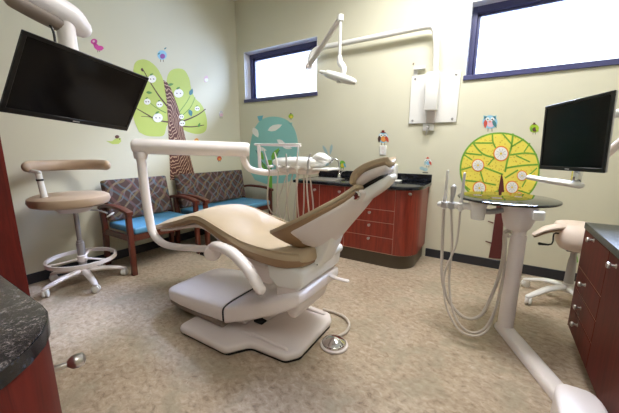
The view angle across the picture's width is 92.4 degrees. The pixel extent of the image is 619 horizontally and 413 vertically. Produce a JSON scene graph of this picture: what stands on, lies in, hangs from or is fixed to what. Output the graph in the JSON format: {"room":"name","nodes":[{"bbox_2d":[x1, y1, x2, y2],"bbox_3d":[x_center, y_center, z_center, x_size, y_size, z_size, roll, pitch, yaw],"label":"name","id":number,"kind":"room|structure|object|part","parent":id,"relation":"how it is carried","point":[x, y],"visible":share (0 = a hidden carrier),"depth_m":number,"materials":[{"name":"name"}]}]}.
{"room":"dental clinic","nodes":[
{"label":"dental clinic","id":0,"kind":"room"},
{"bbox_2d":[0,0,240,274],"bbox_3d":[-2.563,-1.027,2.773,0.120,3.500,5.840,7,13,31],"label":"wall","id":1,"kind":"structure","parent":0,"point":[198,37],"depth_m":3.28,"materials":[{"name":"paint"}]},
{"bbox_2d":[91,39,103,51],"bbox_3d":[-2.213,-1.677,3.099,0.003,0.126,0.120,7,13,31],"label":"sticker","id":2,"kind":"object","parent":1,"relation":"attached to","point":[97,47],"visible":1,"depth_m":3.09,"materials":[{"name":"paper"}]},
{"bbox_2d":[107,135,120,143],"bbox_3d":[-2.191,-0.749,3.320,0.003,0.101,0.159,7,13,31],"label":"sticker","id":3,"kind":"object","parent":1,"relation":"attached to","point":[117,140],"visible":1,"depth_m":3.34,"materials":[{"name":"plastic"}]},
{"bbox_2d":[27,228,204,284],"bbox_3d":[-1.946,0.477,3.958,0.012,0.102,2.990,7,13,31],"label":"baseboard","id":4,"kind":"structure","parent":1,"relation":"attached to","point":[32,278],"depth_m":3.49,"materials":[{"name":"black plastic"}]},
{"bbox_2d":[157,48,166,61],"bbox_3d":[-1.829,-1.891,3.684,0.003,0.192,0.131,7,13,31],"label":"sticker","id":5,"kind":"object","parent":1,"relation":"attached to","point":[162,55],"visible":1,"depth_m":3.68,"materials":[{"name":"paper"}]},
{"bbox_2d":[133,59,206,179],"bbox_3d":[-1.780,-1.067,3.925,0.007,1.481,1.059,7,13,31],"label":"sticker","id":6,"kind":"object","parent":1,"relation":"attached to","point":[172,103],"visible":0.96,"depth_m":3.86,"materials":[{"name":"paper"}]},
{"bbox_3d":[-1.782,-1.357,3.870,0.002,0.889,1.059,7,13,31],"label":"crown","id":7,"kind":"part","parent":6,"relation":"part of","materials":[{"name":"paper"}]},
{"bbox_2d":[28,234,596,412],"bbox_3d":[-0.491,0.995,1.845,5.180,0.100,5.840,7,13,31],"label":"floor","id":8,"kind":"structure","parent":0,"point":[405,353],"depth_m":1.91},
{"bbox_2d":[0,138,30,296],"bbox_3d":[-2.743,-0.148,1.913,0.642,2.100,1.037,7,13,31],"label":"tall cabinet","id":9,"kind":"object","parent":8,"relation":"on","point":[12,267],"visible":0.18,"depth_m":2.23,"materials":[{"name":"brown wood"}]},
{"bbox_2d":[0,339,85,412],"bbox_3d":[-1.195,0.723,0.714,1.282,0.858,0.898,7,13,31],"label":"base cabinet","id":10,"kind":"object","parent":8,"relation":"on","point":[35,389],"visible":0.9,"depth_m":0.62,"materials":[{"name":"brown wood"}]},
{"bbox_2d":[0,275,50,389],"bbox_3d":[-1.222,0.287,0.594,1.309,0.040,0.846,7,13,31],"label":"countertop","id":11,"kind":"structure","parent":10,"relation":"on","point":[25,331],"depth_m":0.64,"materials":[{"name":"grey stone"}]},
{"bbox_3d":[-0.658,0.430,0.811,0.075,0.040,0.040,-9,14,-40],"label":"knob","id":12,"kind":"part","parent":10,"relation":"part of","materials":[{"name":"silver metal"}]},
{"bbox_2d":[21,160,128,297],"bbox_3d":[-2.169,0.165,2.760,0.689,1.168,0.685,7,13,31],"label":"stool","id":13,"kind":"object","parent":8,"relation":"on","point":[67,202],"visible":1,"depth_m":2.71,"materials":[{"name":"beige leather"}]},
{"bbox_3d":[-2.266,-0.153,2.519,0.054,0.289,0.067,7,13,31],"label":"arm post","id":14,"kind":"part","parent":13,"relation":"part of","materials":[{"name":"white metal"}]},
{"bbox_3d":[-2.248,0.662,2.712,0.106,0.089,0.346,7,13,31],"label":"leg","id":15,"kind":"part","parent":13,"relation":"part of","materials":[{"name":"grey plastic"}]},
{"bbox_3d":[-2.353,0.629,2.884,0.351,0.089,0.069,1,11,5],"label":"leg","id":16,"kind":"part","parent":13,"relation":"part of","materials":[{"name":"grey plastic"}]},
{"bbox_3d":[-2.269,-0.389,2.810,0.640,0.101,0.326,-7,13,-34],"label":"support arm","id":17,"kind":"part","parent":13,"relation":"part of","materials":[{"name":"beige leather"}]},
{"bbox_3d":[-2.198,-0.063,2.732,0.616,0.110,0.616,7,13,31],"label":"seat","id":18,"kind":"part","parent":13,"relation":"part of","materials":[{"name":"beige leather"}]},
{"bbox_3d":[-2.175,0.018,2.750,0.320,0.060,0.320,7,13,31],"label":"seat plate","id":19,"kind":"part","parent":13,"relation":"part of","materials":[{"name":"grey plastic"}]},
{"bbox_3d":[-2.041,0.654,2.761,0.351,0.089,0.069,9,14,38],"label":"leg","id":20,"kind":"part","parent":13,"relation":"part of","materials":[{"name":"grey plastic"}]},
{"bbox_3d":[-2.031,0.615,2.963,0.351,0.089,0.069,-7,13,-33],"label":"leg","id":21,"kind":"part","parent":13,"relation":"part of","materials":[{"name":"grey plastic"}]},
{"bbox_2d":[97,176,200,275],"bbox_3d":[-1.814,0.153,3.422,0.625,0.943,0.846,7,13,31],"label":"armchair","id":22,"kind":"object","parent":8,"relation":"on","point":[125,201],"visible":0.9,"depth_m":3.29,"materials":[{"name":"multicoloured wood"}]},
{"bbox_3d":[-2.243,0.329,3.260,0.100,0.655,0.050,7,13,31],"label":"leg","id":23,"kind":"part","parent":22,"relation":"part of","materials":[{"name":"red wood"}]},
{"bbox_3d":[-2.006,0.022,3.052,0.595,0.077,0.066,7,13,31],"label":"arm","id":24,"kind":"part","parent":22,"relation":"part of","materials":[{"name":"red wood"}]},
{"bbox_3d":[-2.020,0.295,3.112,0.505,0.060,0.030,7,13,31],"label":"rail","id":25,"kind":"part","parent":22,"relation":"part of","materials":[{"name":"red wood"}]},
{"bbox_3d":[-1.791,0.385,2.984,0.045,0.655,0.050,7,13,31],"label":"leg","id":26,"kind":"part","parent":22,"relation":"part of","materials":[{"name":"red wood"}]},
{"bbox_3d":[-2.008,-0.115,3.494,0.147,0.447,0.726,7,13,31],"label":"backrest","id":27,"kind":"part","parent":22,"relation":"part of","materials":[{"name":"fabric"}]},
{"bbox_3d":[-1.782,0.171,3.405,0.520,0.070,0.720,7,13,31],"label":"seat","id":28,"kind":"part","parent":22,"relation":"part of","materials":[{"name":"blue plastic"}]},
{"bbox_3d":[-1.584,0.261,3.297,0.027,0.070,0.730,7,13,31],"label":"rail","id":29,"kind":"part","parent":22,"relation":"part of","materials":[{"name":"red wood"}]},
{"bbox_3d":[-1.831,0.205,3.911,0.100,0.655,0.050,7,13,31],"label":"leg","id":30,"kind":"part","parent":22,"relation":"part of","materials":[{"name":"red wood"}]},
{"bbox_3d":[-1.594,-0.102,3.702,0.595,0.077,0.066,7,13,31],"label":"arm","id":31,"kind":"part","parent":22,"relation":"part of","materials":[{"name":"red wood"}]},
{"bbox_3d":[-1.379,0.260,3.635,0.045,0.655,0.050,7,13,31],"label":"leg","id":32,"kind":"part","parent":22,"relation":"part of","materials":[{"name":"red wood"}]},
{"bbox_2d":[173,170,272,245],"bbox_3d":[-1.202,-0.020,4.327,0.690,0.943,1.306,7,13,31],"label":"seat","id":33,"kind":"object","parent":8,"relation":"on","point":[206,187],"visible":0.65,"depth_m":4.33,"materials":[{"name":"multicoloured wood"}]},
{"bbox_3d":[-1.781,0.190,3.990,0.100,0.655,0.050,7,13,31],"label":"leg","id":34,"kind":"part","parent":33,"relation":"part of","materials":[{"name":"red wood"}]},
{"bbox_3d":[-1.516,-0.114,3.764,0.660,0.077,0.066,7,13,31],"label":"arm","id":35,"kind":"part","parent":33,"relation":"part of","materials":[{"name":"red wood"}]},
{"bbox_3d":[-1.274,0.252,3.680,0.045,0.655,0.050,7,13,31],"label":"leg","id":36,"kind":"part","parent":33,"relation":"part of","materials":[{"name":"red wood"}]},
{"bbox_3d":[-1.424,-0.291,4.415,0.147,0.447,1.186,7,13,31],"label":"backrest","id":37,"kind":"part","parent":33,"relation":"part of","materials":[{"name":"fabric"}]},
{"bbox_3d":[-1.170,-0.001,4.310,0.585,0.070,1.180,7,13,31],"label":"seat","id":38,"kind":"part","parent":33,"relation":"part of","materials":[{"name":"blue fabric"}]},
{"bbox_3d":[-0.861,-0.311,4.798,0.660,0.077,0.066,7,13,31],"label":"arm","id":39,"kind":"part","parent":33,"relation":"part of","materials":[{"name":"red wood"}]},
{"bbox_3d":[-0.945,0.092,4.185,0.027,0.070,1.190,7,13,31],"label":"rail","id":40,"kind":"part","parent":33,"relation":"part of","materials":[{"name":"red wood"}]},
{"bbox_3d":[-0.618,0.055,4.714,0.045,0.655,0.050,7,13,31],"label":"leg","id":41,"kind":"part","parent":33,"relation":"part of","materials":[{"name":"red wood"}]},
{"bbox_2d":[155,156,396,362],"bbox_3d":[-0.373,0.254,2.144,1.922,1.243,0.879,7,13,31],"label":"dental chair","id":42,"kind":"object","parent":8,"relation":"on","point":[295,260],"visible":0.98,"depth_m":1.90,"materials":[{"name":"beige leather"}]},
{"bbox_2d":[130,139,339,294],"bbox_3d":[-0.586,-0.084,2.388,1.403,0.895,1.071,7,13,31],"label":"dental delivery unit","id":43,"kind":"object","parent":42,"relation":"attached to","point":[140,148],"visible":0.94,"depth_m":2.34,"materials":[{"name":"white plastic"}]},
{"bbox_3d":[-1.003,-0.018,2.208,0.803,0.726,0.077,6,12,29],"label":"post","id":44,"kind":"part","parent":43,"relation":"part of","materials":[{"name":"white plastic"}]},
{"bbox_3d":[-0.937,-0.470,2.384,0.892,0.139,0.118,-2,11,-9],"label":"flex arm","id":45,"kind":"part","parent":43,"relation":"part of","materials":[{"name":"white plastic"}]},
{"bbox_3d":[-0.403,-0.421,2.643,0.152,0.254,0.038,7,13,31],"label":"rail leg","id":46,"kind":"part","parent":43,"relation":"part of","materials":[{"name":"white plastic"}]},
{"bbox_3d":[-0.379,-0.355,2.523,0.411,0.192,0.101,-1,11,-9],"label":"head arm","id":47,"kind":"part","parent":43,"relation":"part of","materials":[{"name":"white plastic"}]},
{"bbox_3d":[-0.284,-0.532,2.573,0.484,0.034,0.021,6,12,26],"label":"tray rail","id":48,"kind":"part","parent":43,"relation":"part of","materials":[{"name":"white plastic"}]},
{"bbox_3d":[-0.271,-0.541,2.563,0.430,0.006,0.080,7,13,31],"label":"rail plate","id":49,"kind":"part","parent":43,"relation":"part of","materials":[{"name":"white plastic"}]},
{"bbox_2d":[155,204,316,262],"bbox_3d":[-0.546,0.135,2.231,1.512,0.265,0.552,7,13,31],"label":"seat cushion","id":50,"kind":"object","parent":42,"relation":"on","point":[261,236],"depth_m":1.94,"materials":[{"name":"beige leather"}]},
{"bbox_3d":[-0.321,0.834,2.222,0.885,0.050,0.879,7,13,31],"label":"plate","id":51,"kind":"part","parent":42,"relation":"part of","materials":[{"name":"grey plastic"}]},
{"bbox_3d":[-0.174,0.610,2.074,0.594,0.372,0.596,7,13,31],"label":"lift arm","id":52,"kind":"part","parent":42,"relation":"part of","materials":[{"name":"white plastic"}]},
{"bbox_2d":[270,184,364,243],"bbox_3d":[0.109,0.059,1.801,0.501,0.439,0.559,7,13,31],"label":"cushion","id":53,"kind":"object","parent":42,"relation":"on","point":[327,223],"depth_m":1.59,"materials":[{"name":"beige leather"}]},
{"bbox_3d":[0.110,0.228,1.833,0.155,0.256,0.190,7,13,31],"label":"post","id":54,"kind":"part","parent":42,"relation":"part of","materials":[{"name":"white plastic"}]},
{"bbox_3d":[0.183,0.468,1.962,0.166,0.044,0.042,5,12,24],"label":"release lever","id":55,"kind":"part","parent":42,"relation":"part of","materials":[{"name":"grey plastic"}]},
{"bbox_3d":[0.240,-0.058,1.540,0.052,0.051,0.030,7,13,31],"label":"headrest knob","id":56,"kind":"part","parent":42,"relation":"part of","materials":[{"name":"silver metal"}]},
{"bbox_2d":[320,308,350,353],"bbox_3d":[0.192,0.858,2.129,0.212,0.066,0.529,1,11,4],"label":"foot pedal","id":57,"kind":"object","parent":8,"relation":"on","point":[332,343],"visible":1,"depth_m":1.94,"materials":[{"name":"grey plastic"}]},
{"bbox_2d":[296,183,428,268],"bbox_3d":[0.613,0.154,3.666,1.472,0.868,0.660,7,13,31],"label":"base cabinet","id":58,"kind":"object","parent":8,"relation":"on","point":[390,231],"visible":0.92,"depth_m":3.25,"materials":[{"name":"brown wood"}]},
{"bbox_3d":[-0.023,0.064,3.704,0.329,0.700,0.012,7,13,31],"label":"door","id":59,"kind":"part","parent":58,"relation":"part of","materials":[{"name":"brown wood"}]},
{"bbox_3d":[0.262,0.099,3.530,0.329,0.700,0.012,7,13,31],"label":"door","id":60,"kind":"part","parent":58,"relation":"part of","materials":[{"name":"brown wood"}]},
{"bbox_2d":[293,170,431,190],"bbox_3d":[0.609,-0.336,3.578,1.515,0.126,0.657,7,13,31],"label":"countertop","id":61,"kind":"structure","parent":58,"relation":"on","point":[410,182],"depth_m":3.51,"materials":[{"name":"black stone"}]},
{"bbox_2d":[308,177,344,180],"bbox_3d":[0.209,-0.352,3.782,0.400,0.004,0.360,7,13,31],"label":"sink","id":62,"kind":"object","parent":61,"relation":"in","point":[315,178],"depth_m":3.71,"materials":[{"name":"silver metal"}]},
{"bbox_2d":[329,158,344,177],"bbox_3d":[0.374,-0.511,3.931,0.234,0.261,0.067,5,12,22],"label":"faucet","id":63,"kind":"object","parent":61,"relation":"on","point":[336,159],"visible":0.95,"depth_m":3.92,"materials":[{"name":"silver metal"}]},
{"bbox_3d":[0.332,-0.537,3.934,0.154,0.212,0.025,3,11,14],"label":"spout","id":64,"kind":"part","parent":63,"relation":"part of","materials":[{"name":"silver metal"}]},
{"bbox_2d":[389,164,401,181],"bbox_3d":[1.000,-0.403,3.534,0.190,0.204,0.160,7,13,31],"label":"soap dispenser","id":65,"kind":"object","parent":61,"relation":"on","point":[395,171],"visible":0.31,"depth_m":3.49,"materials":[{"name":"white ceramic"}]},
{"bbox_3d":[0.648,0.407,3.344,0.573,0.169,0.012,7,13,31],"label":"drawer","id":66,"kind":"part","parent":58,"relation":"part of","materials":[{"name":"brown wood"}]},
{"bbox_3d":[0.649,0.240,3.312,0.573,0.159,0.012,7,13,31],"label":"drawer","id":67,"kind":"part","parent":58,"relation":"part of","materials":[{"name":"brown wood"}]},
{"bbox_3d":[0.650,0.090,3.283,0.573,0.134,0.012,7,13,31],"label":"drawer","id":68,"kind":"part","parent":58,"relation":"part of","materials":[{"name":"brown wood"}]},
{"bbox_3d":[1.052,0.177,3.145,0.314,0.706,0.073,-2,11,-13],"label":"curved door","id":69,"kind":"part","parent":58,"relation":"part of","materials":[{"name":"brown wood"}]},
{"bbox_3d":[1.296,0.133,3.383,0.002,0.709,0.399,7,13,31],"label":"panel","id":70,"kind":"part","parent":58,"relation":"part of","materials":[{"name":"brown wood"}]},
{"bbox_2d":[437,170,607,412],"bbox_3d":[1.324,0.397,1.708,0.724,1.136,1.440,0,11,-4],"label":"dental delivery unit","id":71,"kind":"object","parent":8,"relation":"on","point":[519,211],"depth_m":1.97,"materials":[{"name":"white plastic"}]},
{"bbox_2d":[468,201,487,219],"bbox_3d":[1.138,0.024,2.000,0.136,0.133,0.136,7,13,31],"label":"cup","id":72,"kind":"object","parent":71,"relation":"on","point":[478,210],"depth_m":1.97,"materials":[{"name":"white plastic"}]},
{"bbox_3d":[1.245,0.019,1.994,0.237,0.071,0.051,1,11,4],"label":"holder arm","id":73,"kind":"part","parent":71,"relation":"part of","materials":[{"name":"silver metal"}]},
{"bbox_2d":[521,220,591,304],"bbox_3d":[2.197,0.485,2.443,0.674,0.697,0.698,7,13,31],"label":"stool","id":74,"kind":"object","parent":8,"relation":"on","point":[568,235],"visible":0.68,"depth_m":2.42,"materials":[{"name":"beige leather"}]},
{"bbox_3d":[2.103,0.678,2.663,0.069,0.114,0.356,-4,12,-22],"label":"leg","id":75,"kind":"part","parent":74,"relation":"part of","materials":[{"name":"white plastic"}]},
{"bbox_3d":[1.993,0.710,2.495,0.356,0.114,0.069,0,11,-2],"label":"leg","id":76,"kind":"part","parent":74,"relation":"part of","materials":[{"name":"white plastic"}]},
{"bbox_3d":[1.944,0.263,2.409,0.152,0.113,0.025,2,11,8],"label":"height lever","id":77,"kind":"part","parent":74,"relation":"part of","materials":[{"name":"black plastic"}]},
{"bbox_3d":[1.965,0.192,2.412,0.266,0.113,0.097,1,11,2],"label":"support arm","id":78,"kind":"part","parent":74,"relation":"part of","materials":[{"name":"beige plastic"}]},
{"bbox_3d":[2.128,0.742,2.331,0.069,0.114,0.356,3,11,13],"label":"leg","id":79,"kind":"part","parent":74,"relation":"part of","materials":[{"name":"white plastic"}]},
{"bbox_3d":[2.191,0.245,2.412,0.328,0.213,0.380,7,13,31],"label":"seat","id":80,"kind":"part","parent":74,"relation":"part of","materials":[{"name":"beige leather"}]},
{"bbox_2d":[567,229,618,412],"bbox_3d":[1.581,0.701,1.080,0.722,0.786,1.750,7,13,31],"label":"base cabinet","id":81,"kind":"object","parent":8,"relation":"on","point":[593,320],"visible":0.98,"depth_m":1.53,"materials":[{"name":"brown wood"}]},
{"bbox_3d":[1.635,0.730,1.837,0.036,0.032,0.031,7,13,31],"label":"knob","id":82,"kind":"part","parent":81,"relation":"part of","materials":[{"name":"silver metal"}]},
{"bbox_3d":[1.642,0.771,1.804,0.018,0.151,0.494,7,13,31],"label":"drawer","id":83,"kind":"part","parent":81,"relation":"part of","materials":[{"name":"brown wood"}]},
{"bbox_3d":[1.637,0.470,1.786,0.036,0.032,0.031,7,13,31],"label":"knob","id":84,"kind":"part","parent":81,"relation":"part of","materials":[{"name":"silver metal"}]},
{"bbox_3d":[1.643,0.630,1.777,0.018,0.124,0.494,7,13,31],"label":"drawer","id":85,"kind":"part","parent":81,"relation":"part of","materials":[{"name":"brown wood"}]},
{"bbox_3d":[1.644,0.498,1.752,0.018,0.134,0.494,7,13,31],"label":"drawer","id":86,"kind":"part","parent":81,"relation":"part of","materials":[{"name":"brown wood"}]},
{"bbox_3d":[1.638,0.196,1.734,0.036,0.032,0.031,7,13,31],"label":"knob","id":87,"kind":"part","parent":81,"relation":"part of","materials":[{"name":"silver metal"}]},
{"bbox_3d":[1.644,0.307,1.714,0.018,0.243,0.494,7,13,31],"label":"drawer","id":88,"kind":"part","parent":81,"relation":"part of","materials":[{"name":"brown wood"}]},
{"bbox_2d":[584,222,618,258],"bbox_3d":[1.595,0.296,0.993,0.693,0.041,1.768,7,13,31],"label":"countertop","id":89,"kind":"structure","parent":81,"relation":"on","point":[607,235],"depth_m":1.64,"materials":[{"name":"black stone"}]},
{"bbox_3d":[1.366,0.600,1.317,0.018,0.670,0.544,7,13,31],"label":"door","id":90,"kind":"part","parent":81,"relation":"part of","materials":[{"name":"brown wood"}]},
{"bbox_3d":[1.426,0.279,1.404,0.036,0.032,0.031,7,13,31],"label":"knob","id":91,"kind":"part","parent":81,"relation":"part of","materials":[{"name":"silver metal"}]},
{"bbox_2d":[235,0,618,272],"bbox_3d":[0.986,-1.196,3.728,4.880,3.500,0.260,7,13,31],"label":"wall","id":92,"kind":"structure","parent":0,"point":[351,119],"depth_m":3.46,"materials":[{"name":"paint"}]},
{"bbox_2d":[250,116,298,187],"bbox_3d":[-0.571,-0.761,4.639,0.987,1.295,0.006,7,13,31],"label":"sticker","id":93,"kind":"object","parent":92,"relation":"attached to","point":[268,129],"visible":0.63,"depth_m":4.61,"materials":[{"name":"paper"}]},
{"bbox_2d":[244,36,317,102],"bbox_3d":[-0.413,-1.974,4.423,1.357,0.750,0.232,7,13,31],"label":"window","id":94,"kind":"structure","parent":92,"relation":"in","point":[251,58],"depth_m":4.51,"materials":[{"name":"blue metal"}]},
{"bbox_3d":[-0.434,-1.624,4.459,1.357,0.050,0.157,7,13,31],"label":"sill","id":95,"kind":"part","parent":94,"relation":"part of","materials":[{"name":"paint"}]},
{"bbox_2d":[323,145,333,165],"bbox_3d":[0.256,-0.714,4.125,0.184,0.303,0.003,7,13,31],"label":"sticker","id":96,"kind":"object","parent":92,"relation":"attached to","point":[331,146],"visible":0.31,"depth_m":4.12,"materials":[{"name":"blue plastic"}]},
{"bbox_2d":[340,161,345,169],"bbox_3d":[0.446,-0.562,4.034,0.112,0.124,0.004,7,13,31],"label":"sticker","id":97,"kind":"object","parent":92,"relation":"attached to","point":[342,163],"visible":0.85,"depth_m":4.03,"materials":[{"name":"green paper"}]},
{"bbox_2d":[305,14,440,122],"bbox_3d":[0.540,-1.512,3.353,1.665,1.110,0.693,7,13,31],"label":"light","id":98,"kind":"object","parent":92,"relation":"attached to","point":[432,89],"visible":1,"depth_m":3.20,"materials":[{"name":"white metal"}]},
{"bbox_3d":[0.160,-1.921,3.521,0.051,0.373,0.835,-5,12,-25],"label":"spring arm","id":99,"kind":"part","parent":98,"relation":"part of","materials":[{"name":"grey plastic"}]},
{"bbox_3d":[0.328,-1.801,3.190,0.034,0.419,0.034,7,13,31],"label":"drop rod","id":100,"kind":"part","parent":98,"relation":"part of","materials":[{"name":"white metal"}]},
{"bbox_2d":[426,111,435,122],"bbox_3d":[1.362,-1.003,3.321,0.090,0.127,0.038,7,13,31],"label":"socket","id":101,"kind":"object","parent":98,"relation":"attached to","point":[431,115],"depth_m":3.31,"materials":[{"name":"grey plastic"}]},
{"bbox_2d":[379,145,385,154],"bbox_3d":[0.916,-0.703,3.704,0.084,0.116,0.010,7,13,31],"label":"wall outlet","id":102,"kind":"object","parent":92,"relation":"attached to","point":[382,147],"visible":1,"depth_m":3.70,"materials":[{"name":"white plastic"}]},
{"bbox_2d":[378,130,388,144],"bbox_3d":[0.915,-0.852,3.680,0.140,0.186,0.006,7,13,31],"label":"sticker","id":103,"kind":"object","parent":92,"relation":"attached to","point":[383,137],"visible":1,"depth_m":3.68,"materials":[{"name":"plastic"}]},
{"bbox_2d":[413,63,425,75],"bbox_3d":[1.223,-1.550,3.323,0.152,0.140,0.048,7,13,31],"label":"wall hook","id":104,"kind":"object","parent":92,"relation":"attached to","point":[416,69],"visible":1,"depth_m":3.31,"materials":[{"name":"white plastic"}]},
{"bbox_3d":[1.232,-1.543,3.313,0.125,0.030,0.038,7,13,31],"label":"arm","id":105,"kind":"part","parent":104,"relation":"part of","materials":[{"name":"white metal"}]},
{"bbox_2d":[424,157,430,166],"bbox_3d":[1.377,-0.515,3.451,0.083,0.120,0.006,7,13,31],"label":"sticker","id":106,"kind":"object","parent":92,"relation":"attached to","point":[427,161],"visible":1,"depth_m":3.45,"materials":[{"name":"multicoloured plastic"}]},
{"bbox_2d":[423,123,433,134],"bbox_3d":[1.339,-0.873,3.359,0.120,0.135,0.081,7,13,31],"label":"wall outlet","id":107,"kind":"object","parent":92,"relation":"attached to","point":[426,126],"visible":1,"depth_m":3.35,"materials":[{"name":"white plastic"}]},
{"bbox_3d":[1.353,-0.904,3.376,0.120,0.082,0.028,7,13,31],"label":"plate","id":108,"kind":"part","parent":107,"relation":"part of","materials":[{"name":"white plastic"}]},
{"bbox_2d":[409,70,460,123],"bbox_3d":[1.381,-1.202,3.303,0.506,0.525,0.026,7,13,31],"label":"wall panel","id":109,"kind":"object","parent":92,"relation":"attached to","point":[450,81],"visible":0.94,"depth_m":3.27,"materials":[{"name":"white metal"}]},
{"bbox_2d":[483,115,496,128],"bbox_3d":[1.867,-0.862,3.074,0.135,0.169,0.006,7,13,31],"label":"sticker","id":110,"kind":"object","parent":92,"relation":"attached to","point":[489,121],"visible":1,"depth_m":3.07,"materials":[{"name":"paper"}]},
{"bbox_2d":[459,132,539,258],"bbox_3d":[1.962,-0.098,3.157,0.714,1.345,0.010,7,13,31],"label":"sticker","id":111,"kind":"object","parent":92,"relation":"attached to","point":[497,161],"visible":0.73,"depth_m":3.10,"materials":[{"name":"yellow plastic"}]},
{"bbox_3d":[1.809,-0.443,3.187,0.101,0.114,0.001,7,13,31],"label":"flower","id":112,"kind":"part","parent":111,"relation":"part of","materials":[{"name":"white paper"}]},
{"bbox_3d":[1.839,-0.200,3.214,0.108,0.124,0.001,7,13,31],"label":"flower","id":113,"kind":"part","parent":111,"relation":"part of","materials":[{"name":"white paper"}]},
{"bbox_3d":[1.966,-0.384,3.103,0.682,0.729,0.001,7,13,31],"label":"crown","id":114,"kind":"part","parent":111,"relation":"part of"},
{"bbox_3d":[1.975,-0.546,3.061,0.115,0.133,0.001,7,13,31],"label":"flower","id":115,"kind":"part","parent":111,"relation":"part of","materials":[{"name":"white paper"}]},
{"bbox_3d":[2.086,-0.198,3.057,0.095,0.114,0.001,7,13,31],"label":"flower","id":116,"kind":"part","parent":111,"relation":"part of","materials":[{"name":"white paper"}]},
{"bbox_3d":[2.147,-0.312,2.997,0.072,0.088,0.001,7,13,31],"label":"flower","id":117,"kind":"part","parent":111,"relation":"part of","materials":[{"name":"white paper"}]},
{"bbox_2d":[425,248,576,280],"bbox_3d":[2.197,0.651,3.150,1.840,0.102,0.012,7,13,31],"label":"baseboard","id":118,"kind":"structure","parent":92,"relation":"attached to","point":[474,260],"depth_m":3.27,"materials":[{"name":"black plastic"}]},
{"bbox_2d":[530,123,538,133],"bbox_3d":[2.188,-0.759,2.890,0.075,0.112,0.006,7,13,31],"label":"sticker","id":119,"kind":"object","parent":92,"relation":"attached to","point":[534,128],"visible":1,"depth_m":2.89,"materials":[{"name":"plastic"}]},
{"bbox_2d":[463,0,618,80],"bbox_3d":[2.253,-1.642,2.796,1.359,0.750,0.232,7,13,31],"label":"window","id":120,"kind":"structure","parent":92,"relation":"in","point":[480,9],"depth_m":2.97,"materials":[{"name":"blue metal"}]},
{"bbox_3d":[2.232,-1.292,2.831,1.359,0.050,0.157,7,13,31],"label":"sill","id":121,"kind":"part","parent":120,"relation":"part of","materials":[{"name":"paint"}]},
{"bbox_3d":[-0.476,-2.539,1.161,5.180,0.100,5.840,7,13,31],"label":"ceiling","id":122,"kind":"structure","parent":0,"visible":0},
{"bbox_2d":[0,0,148,130],"bbox_3d":[-1.010,-1.386,1.072,0.337,2.132,0.543,3,11,16],"label":"monitor","id":123,"kind":"object","parent":122,"relation":"hanging from","point":[47,79],"visible":1,"depth_m":1.18,"materials":[{"name":"black plastic"}]},
{"bbox_3d":[-0.929,-0.479,1.232,0.154,0.284,0.528,3,11,16],"label":"casing","id":124,"kind":"part","parent":123,"relation":"part of","materials":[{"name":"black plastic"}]},
{"bbox_3d":[-1.047,-0.700,1.291,0.069,0.251,0.108,-10,15,-43],"label":"drop post","id":125,"kind":"part","parent":123,"relation":"part of","materials":[{"name":"white plastic"}]},
{"bbox_3d":[1.672,-0.508,0.186,0.100,3.500,5.840,7,13,31],"label":"wall","id":126,"kind":"structure","parent":0,"visible":0},
{"bbox_2d":[526,90,618,187],"bbox_3d":[1.641,-0.290,1.282,1.087,0.464,0.400,5,12,25],"label":"monitor","id":127,"kind":"object","parent":126,"relation":"attached to","point":[577,133],"visible":1,"depth_m":1.42,"materials":[{"name":"black glass"},{"name":"silver plastic"},{"name":"white enamel"}]},
{"bbox_3d":[1.336,-0.152,1.484,0.034,0.075,0.065,7,13,31],"label":"handle post","id":128,"kind":"part","parent":127,"relation":"part of","materials":[{"name":"silver metal"}]},
{"bbox_3d":[1.286,-0.345,1.446,0.023,0.348,0.425,1,11,6],"label":"casing","id":129,"kind":"part","parent":127,"relation":"part of","materials":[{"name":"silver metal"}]}
]}

